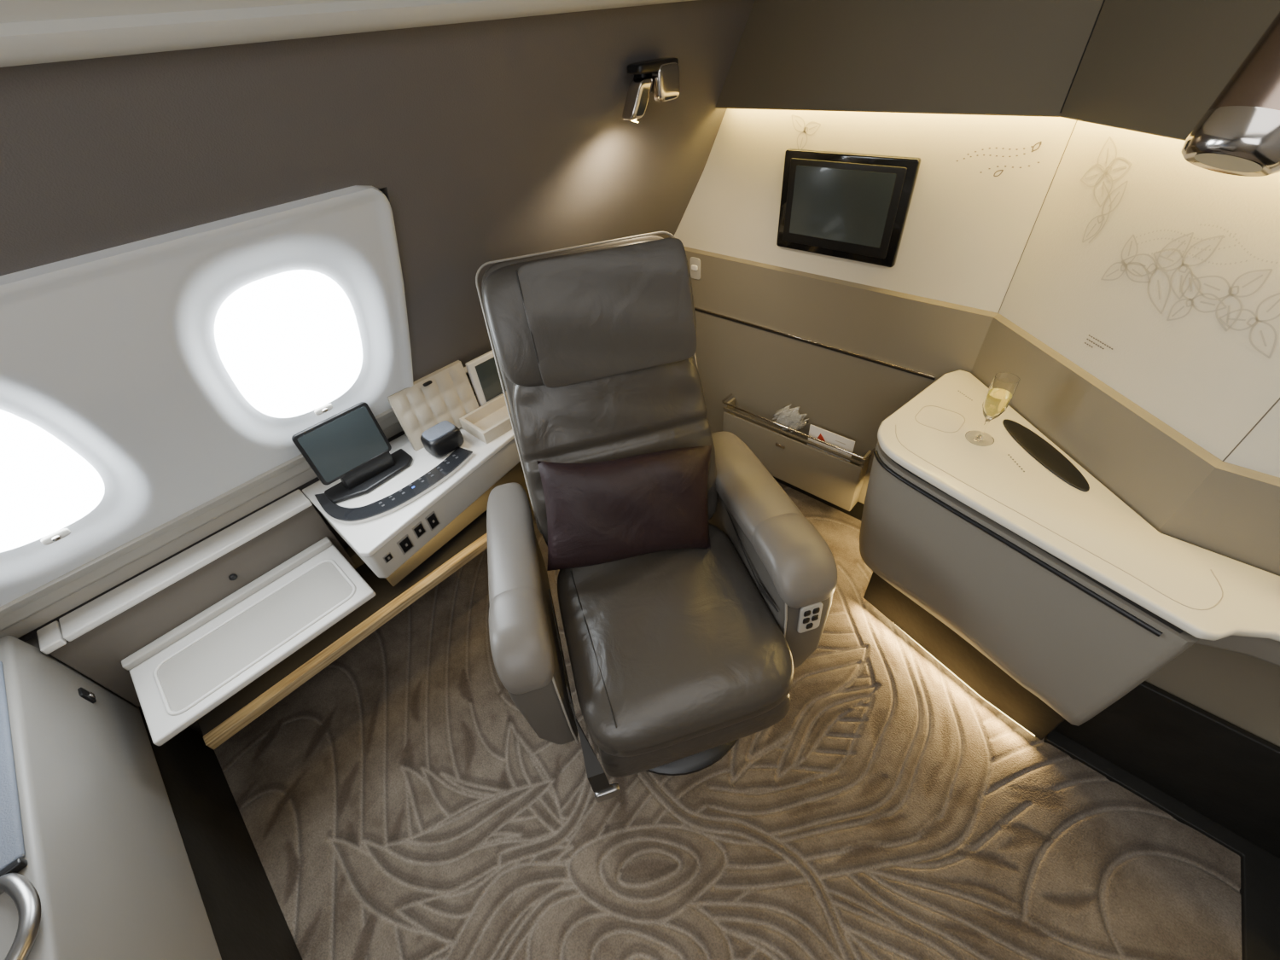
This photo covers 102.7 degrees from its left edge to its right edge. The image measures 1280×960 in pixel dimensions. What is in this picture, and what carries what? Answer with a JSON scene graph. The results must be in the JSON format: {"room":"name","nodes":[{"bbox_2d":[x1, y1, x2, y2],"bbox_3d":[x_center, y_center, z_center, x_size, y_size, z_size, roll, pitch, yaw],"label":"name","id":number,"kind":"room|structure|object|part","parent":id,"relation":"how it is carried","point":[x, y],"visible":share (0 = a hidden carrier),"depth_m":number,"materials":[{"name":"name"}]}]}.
{"room":"aircraft cabin","nodes":[
{"label":"aircraft cabin","id":0,"kind":"room"},
{"bbox_2d":[0,0,694,67],"bbox_3d":[0.104,-0.255,-0.112,2.035,0.490,2.900,29,53,32],"label":"ceiling","id":1,"kind":"structure","parent":0,"point":[32,32],"depth_m":0.61,"materials":[{"name":"plastic"}]},
{"bbox_2d":[0,0,755,733],"bbox_3d":[-0.782,-0.036,1.299,0.625,1.630,2.920,29,53,32],"label":"wall","id":2,"kind":"structure","parent":0,"point":[484,141],"depth_m":0.91,"materials":[{"name":"grey paint"}]},
{"bbox_2d":[0,409,104,552],"bbox_3d":[-1.126,0.013,0.856,0.228,0.380,0.276,29,53,32],"label":"window","id":3,"kind":"structure","parent":2,"relation":"in","point":[46,486],"depth_m":0.94,"materials":[{"name":"white glass"}]},
{"bbox_2d":[40,528,70,545],"bbox_3d":[-1.178,0.116,1.033,0.019,0.016,0.044,29,53,32],"label":"handle","id":4,"kind":"object","parent":3,"relation":"attached to","point":[63,532],"visible":1,"depth_m":1.03,"materials":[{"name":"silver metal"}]},
{"bbox_3d":[-1.174,0.117,1.030,0.010,0.010,0.014,29,53,32],"label":"latch knob","id":5,"kind":"part","parent":4,"relation":"part of","materials":[{"name":"silver metal"}]},
{"bbox_2d":[36,488,355,706],"bbox_3d":[-1.149,0.313,1.411,0.080,0.302,0.599,29,53,32],"label":"shelf","id":6,"kind":"object","parent":2,"relation":"attached to","point":[93,639],"visible":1,"depth_m":1.30,"materials":[{"name":"white plastic"}]},
{"bbox_3d":[-1.348,0.360,1.173,0.080,0.020,0.038,29,53,32],"label":"shelf","id":7,"kind":"part","parent":6,"relation":"part of","materials":[{"name":"white plastic"}]},
{"bbox_3d":[-1.146,0.198,1.327,0.080,0.020,0.558,29,53,32],"label":"shelf","id":8,"kind":"part","parent":6,"relation":"part of","materials":[{"name":"white plastic"}]},
{"bbox_3d":[-1.096,0.263,1.380,0.009,0.018,0.018,29,53,32],"label":"panel knob","id":9,"kind":"part","parent":6,"relation":"part of","materials":[{"name":"black plastic"}]},
{"bbox_2d":[121,536,375,745],"bbox_3d":[-1.002,0.396,1.348,0.288,0.082,0.520,29,53,32],"label":"side table","id":10,"kind":"object","parent":6,"relation":"attached to","point":[183,675],"visible":1,"depth_m":1.31,"materials":[{"name":"white plastic"}]},
{"bbox_2d":[152,558,355,715],"bbox_3d":[-0.985,0.384,1.328,0.199,0.009,0.454,29,53,32],"label":"tray","id":11,"kind":"object","parent":10,"relation":"on","point":[189,677],"depth_m":1.31,"materials":[{"name":"white plastic"}]},
{"bbox_2d":[0,185,413,606],"bbox_3d":[-1.160,0.067,0.800,0.375,0.617,1.752,29,53,32],"label":"window panel","id":12,"kind":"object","parent":2,"relation":"attached to","point":[113,353],"depth_m":0.92,"materials":[{"name":"white plastic"}]},
{"bbox_2d":[0,366,474,638],"bbox_3d":[-0.931,-0.055,1.455,0.142,0.160,2.860,29,53,32],"label":"trim","id":13,"kind":"structure","parent":2,"relation":"attached to","point":[33,609],"depth_m":1.25,"materials":[{"name":"beige plastic"}]},
{"bbox_2d":[214,269,362,418],"bbox_3d":[-0.758,-0.283,1.137,0.228,0.380,0.276,29,53,32],"label":"window","id":14,"kind":"structure","parent":2,"relation":"in","point":[289,342],"depth_m":1.08,"materials":[{"name":"white glass"}]},
{"bbox_2d":[314,403,332,415],"bbox_3d":[-0.810,-0.180,1.313,0.019,0.016,0.044,29,53,32],"label":"handle","id":15,"kind":"object","parent":14,"relation":"attached to","point":[326,408],"visible":1,"depth_m":1.31,"materials":[{"name":"silver metal"}]},
{"bbox_3d":[-0.807,-0.178,1.311,0.010,0.010,0.014,29,53,32],"label":"latch knob","id":16,"kind":"part","parent":15,"relation":"part of","materials":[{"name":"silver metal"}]},
{"bbox_2d":[302,349,524,586],"bbox_3d":[-0.538,-0.084,1.628,0.394,0.506,0.865,29,53,32],"label":"control console","id":17,"kind":"object","parent":2,"relation":"attached to","point":[394,527],"visible":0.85,"depth_m":1.50,"materials":[{"name":"white plastic"}]},
{"bbox_2d":[291,401,412,503],"bbox_3d":[-0.772,-0.083,1.393,0.100,0.216,0.240,29,53,32],"label":"tablet","id":18,"kind":"object","parent":17,"relation":"on","point":[350,445],"visible":1,"depth_m":1.38,"materials":[{"name":"black plastic"}]},
{"bbox_2d":[384,553,392,562],"bbox_3d":[-0.657,0.202,1.335,0.006,0.018,0.018,20,48,26],"label":"power socket","id":19,"kind":"object","parent":17,"relation":"attached to","point":[388,557],"depth_m":1.33,"materials":[{"name":"black plastic"}]},
{"bbox_3d":[-0.697,-0.008,1.473,0.248,0.012,0.399,29,53,32],"label":"raised plate","id":20,"kind":"part","parent":17,"relation":"part of","materials":[{"name":"plastic"}]},
{"bbox_2d":[399,536,413,552],"bbox_3d":[-0.627,0.173,1.371,0.006,0.039,0.028,20,48,26],"label":"power socket","id":21,"kind":"object","parent":17,"relation":"attached to","point":[405,543],"depth_m":1.37,"materials":[{"name":"black plastic"}]},
{"bbox_2d":[413,523,425,537],"bbox_3d":[-0.602,0.137,1.396,0.006,0.034,0.025,20,48,26],"label":"power socket","id":22,"kind":"object","parent":17,"relation":"attached to","point":[419,528],"depth_m":1.39,"materials":[{"name":"black plastic"}]},
{"bbox_2d":[426,512,439,529],"bbox_3d":[-0.578,0.114,1.427,0.006,0.042,0.025,20,48,26],"label":"power socket","id":23,"kind":"object","parent":17,"relation":"attached to","point":[433,519],"depth_m":1.42,"materials":[{"name":"black plastic"}]},
{"bbox_3d":[-0.615,-0.225,1.557,0.036,0.190,0.240,29,53,32],"label":"compartment lid","id":24,"kind":"part","parent":17,"relation":"part of","materials":[{"name":"beige leather"}]},
{"bbox_2d":[420,420,464,458],"bbox_3d":[-0.587,-0.122,1.521,0.080,0.070,0.104,29,53,32],"label":"case","id":25,"kind":"object","parent":17,"relation":"on","point":[442,439],"visible":1,"depth_m":1.49,"materials":[{"name":"black plastic"}]},
{"bbox_3d":[-0.450,-0.349,1.683,0.017,0.178,0.225,29,53,32],"label":"mirror lid","id":26,"kind":"part","parent":17,"relation":"part of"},
{"bbox_2d":[474,356,506,401],"bbox_3d":[-0.443,-0.352,1.672,0.002,0.130,0.185,29,53,32],"label":"mirror","id":27,"kind":"object","parent":17,"relation":"attached to","point":[486,377],"depth_m":1.64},
{"bbox_2d":[622,58,679,122],"bbox_3d":[0.020,-0.920,1.211,0.088,0.111,0.154,29,53,32],"label":"wall lamp","id":28,"kind":"object","parent":2,"relation":"attached to","point":[660,77],"visible":1,"depth_m":1.18,"materials":[{"name":"silver metal"}]},
{"bbox_3d":[0.030,-0.952,1.177,0.052,0.020,0.140,29,53,32],"label":"arm","id":29,"kind":"part","parent":28,"relation":"part of","materials":[{"name":"black plastic"}]},
{"bbox_2d":[199,481,1241,959],"bbox_3d":[-0.091,0.924,1.386,2.460,0.009,2.900,29,53,32],"label":"floor","id":30,"kind":"structure","parent":0,"point":[398,802],"depth_m":1.35,"materials":[{"name":"carpet"}]},
{"bbox_2d":[0,635,302,959],"bbox_3d":[-1.214,0.972,0.893,1.150,0.758,0.740,29,53,32],"label":"base cabinet","id":31,"kind":"object","parent":30,"relation":"on","point":[116,844],"visible":0.93,"depth_m":0.99,"materials":[{"name":"white plastic"}]},
{"bbox_3d":[-0.868,0.613,0.706,0.176,0.033,0.069,29,53,32],"label":"grab handle","id":32,"kind":"part","parent":31,"relation":"part of","materials":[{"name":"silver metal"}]},
{"bbox_2d":[197,480,534,749],"bbox_3d":[-0.750,0.336,1.835,0.313,0.355,1.390,29,53,32],"label":"trim rail","id":33,"kind":"object","parent":30,"relation":"on","point":[226,719],"visible":0.35,"depth_m":1.53,"materials":[{"name":"brown wood"}]},
{"bbox_2d":[475,231,837,802],"bbox_3d":[-0.005,0.120,1.347,0.826,1.210,0.950,-16,43,-11],"label":"armchair","id":34,"kind":"object","parent":30,"relation":"on","point":[677,657],"visible":0.87,"depth_m":1.24,"materials":[{"name":"grey leather"}]},
{"bbox_3d":[-0.307,0.381,1.432,0.113,0.413,0.605,-14,43,-9],"label":"arm","id":35,"kind":"part","parent":34,"relation":"part of"},
{"bbox_3d":[0.065,0.454,1.496,0.524,0.180,0.490,-14,43,-9],"label":"seat frame","id":36,"kind":"part","parent":34,"relation":"part of","materials":[{"name":"grey metal"}]},
{"bbox_3d":[-0.060,-0.080,1.433,0.524,0.569,0.295,-14,43,-9],"label":"backrest","id":37,"kind":"part","parent":34,"relation":"part of","materials":[{"name":"leather"}]},
{"bbox_2d":[536,445,711,570],"bbox_3d":[-0.025,0.079,1.345,0.495,0.334,0.154,-13,43,-8],"label":"throw pillow","id":38,"kind":"object","parent":34,"relation":"on","point":[612,510],"visible":1,"depth_m":1.30,"materials":[{"name":"brown leather"}]},
{"bbox_2d":[557,523,793,756],"bbox_3d":[0.068,0.373,1.350,0.524,0.143,0.570,-14,43,-9],"label":"seat cushion","id":39,"kind":"object","parent":34,"relation":"on","point":[666,648],"depth_m":1.23,"materials":[{"name":"leather"}]},
{"bbox_3d":[0.346,0.215,1.536,0.143,0.413,0.605,-14,43,-9],"label":"arm","id":40,"kind":"part","parent":34,"relation":"part of"},
{"bbox_3d":[0.422,0.342,1.272,0.060,0.100,0.015,-14,43,-9],"label":"control panel","id":41,"kind":"part","parent":34,"relation":"part of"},
{"bbox_2d":[859,369,1279,739],"bbox_3d":[1.064,0.393,1.258,0.461,0.764,1.277,-23,45,-17],"label":"cabinet","id":42,"kind":"object","parent":30,"relation":"on","point":[1006,561],"depth_m":1.14,"materials":[{"name":"beige plastic"}]},
{"bbox_2d":[863,571,1064,739],"bbox_3d":[0.947,0.400,1.601,0.279,0.270,0.749,-11,43,-6],"label":"baseboard","id":43,"kind":"structure","parent":42,"relation":"on","point":[980,674],"depth_m":1.52,"materials":[{"name":"plastic"}]},
{"bbox_2d":[899,628,1035,736],"bbox_3d":[0.955,0.571,1.622,0.024,0.007,0.566,-27,46,-21],"label":"light","id":44,"kind":"object","parent":42,"relation":"on","point":[951,671],"depth_m":1.55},
{"bbox_2d":[965,372,1019,446],"bbox_3d":[0.831,-0.166,1.205,0.062,0.172,0.062,29,53,32],"label":"champagne flute","id":45,"kind":"object","parent":42,"relation":"on","point":[1001,391],"visible":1,"depth_m":1.17,"materials":[{"name":"clear glass"}]},
{"bbox_2d":[859,441,1199,726],"bbox_3d":[0.870,0.176,1.333,0.402,0.432,0.830,-12,43,-7],"label":"cabinet front","id":46,"kind":"structure","parent":42,"relation":"on","point":[1071,650],"depth_m":1.17,"materials":[{"name":"grey plastic"}]},
{"bbox_2d":[674,108,1076,520],"bbox_3d":[0.388,-0.679,1.873,1.570,1.620,0.014,29,53,32],"label":"wall","id":47,"kind":"structure","parent":0,"point":[983,183],"depth_m":1.59,"materials":[{"name":"beige leather"}]},
{"bbox_2d":[689,256,700,279],"bbox_3d":[0.209,-0.805,1.950,0.050,0.080,0.010,29,53,32],"label":"wall switch","id":48,"kind":"object","parent":47,"relation":"attached to","point":[695,263],"visible":0.98,"depth_m":1.95,"materials":[{"name":"beige plastic"}]},
{"bbox_2d":[721,393,875,511],"bbox_3d":[0.604,-0.119,2.086,0.628,0.276,0.077,29,53,32],"label":"pocket","id":49,"kind":"object","parent":47,"relation":"attached to","point":[835,480],"visible":0.76,"depth_m":2.03,"materials":[{"name":"beige plastic"}]},
{"bbox_2d":[771,404,809,433],"bbox_3d":[0.586,-0.237,1.999,0.147,0.124,0.052,22,49,27],"label":"pouch","id":50,"kind":"object","parent":49,"relation":"in","point":[791,418],"visible":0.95,"depth_m":1.98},
{"bbox_2d":[807,424,855,462],"bbox_3d":[0.716,-0.098,1.954,0.175,0.205,0.005,29,53,32],"label":"printed card","id":51,"kind":"object","parent":49,"relation":"in","point":[844,443],"visible":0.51,"depth_m":1.91,"materials":[{"name":"white paper"}]},
{"bbox_2d":[694,307,935,378],"bbox_3d":[0.544,-0.513,1.824,0.970,0.005,0.006,29,53,32],"label":"trim","id":52,"kind":"structure","parent":47,"relation":"attached to","point":[697,308],"depth_m":1.76,"materials":[{"name":"silver metal"}]},
{"bbox_2d":[776,148,921,267],"bbox_3d":[0.581,-0.792,1.490,0.382,0.272,0.024,29,53,32],"label":"wall screen","id":53,"kind":"object","parent":47,"relation":"attached to","point":[855,206],"visible":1,"depth_m":1.47,"materials":[{"name":"black glass"}]},
{"bbox_3d":[0.572,-0.792,1.480,0.290,0.186,0.001,29,53,32],"label":"panel","id":54,"kind":"part","parent":53,"relation":"part of","materials":[{"name":"black glass"}]},
{"bbox_2d":[715,0,1103,116],"bbox_3d":[0.297,-1.354,1.231,1.570,0.748,0.066,29,53,32],"label":"panel","id":55,"kind":"object","parent":47,"relation":"attached to","point":[970,57],"depth_m":1.16,"materials":[{"name":"plastic"}]},
{"bbox_2d":[1059,0,1105,112],"bbox_3d":[0.837,-1.016,0.814,0.003,0.710,0.003,29,53,32],"label":"trim","id":56,"kind":"structure","parent":47,"relation":"attached to","point":[1103,0],"depth_m":0.99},
{"bbox_2d":[971,120,1279,530],"bbox_3d":[1.003,-0.150,1.222,0.014,1.620,0.633,-8,42,-2],"label":"wall","id":57,"kind":"structure","parent":0,"point":[1137,320],"depth_m":1.01,"materials":[{"name":"beige leather"}]},
{"bbox_2d":[997,120,1077,313],"bbox_3d":[0.945,-0.616,1.223,0.002,0.455,0.002,29,53,32],"label":"trim","id":58,"kind":"structure","parent":57,"relation":"attached to","point":[1076,120],"depth_m":1.21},
{"bbox_2d":[1059,0,1279,140],"bbox_3d":[0.905,-0.829,0.585,0.066,0.748,0.652,-8,42,-2],"label":"panel","id":59,"kind":"object","parent":57,"relation":"attached to","point":[1156,67],"depth_m":0.86,"materials":[{"name":"plastic"}]},
{"bbox_2d":[1181,11,1279,176],"bbox_3d":[0.742,-0.524,0.461,0.430,0.388,0.091,-24,45,-19],"label":"reading lamp","id":60,"kind":"object","parent":57,"relation":"attached to","point":[1239,133],"visible":1,"depth_m":0.49,"materials":[{"name":"silver metal"}]},
{"bbox_3d":[0.635,-0.420,0.466,0.144,0.185,0.087,-22,45,-17],"label":"lamp shade","id":61,"kind":"part","parent":60,"relation":"part of","materials":[{"name":"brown metal"}]},
{"bbox_2d":[1221,397,1279,461],"bbox_3d":[1.021,-0.201,0.759,0.002,0.455,0.002,29,53,32],"label":"trim","id":62,"kind":"structure","parent":57,"relation":"attached to","point":[1278,399],"depth_m":0.86,"materials":[{"name":"white plastic"}]},
{"bbox_2d":[1145,400,1279,746],"bbox_3d":[1.327,0.217,0.783,0.801,1.620,0.014,29,53,32],"label":"wall","id":63,"kind":"structure","parent":0,"point":[1234,514],"depth_m":0.97,"materials":[{"name":"beige leather"}]},
{"bbox_2d":[1043,729,1279,959],"bbox_3d":[0.783,1.361,0.797,0.680,0.022,2.800,29,53,32],"label":"trim","id":64,"kind":"structure","parent":63,"relation":"attached to","point":[1259,891],"depth_m":1.21,"materials":[{"name":"black plastic"}]},
{"bbox_2d":[1053,680,1279,858],"bbox_3d":[1.390,0.706,1.179,0.630,0.332,0.018,29,53,32],"label":"baseboard","id":65,"kind":"structure","parent":63,"relation":"attached to","point":[1230,775],"depth_m":1.21,"materials":[{"name":"black plastic"}]}
]}

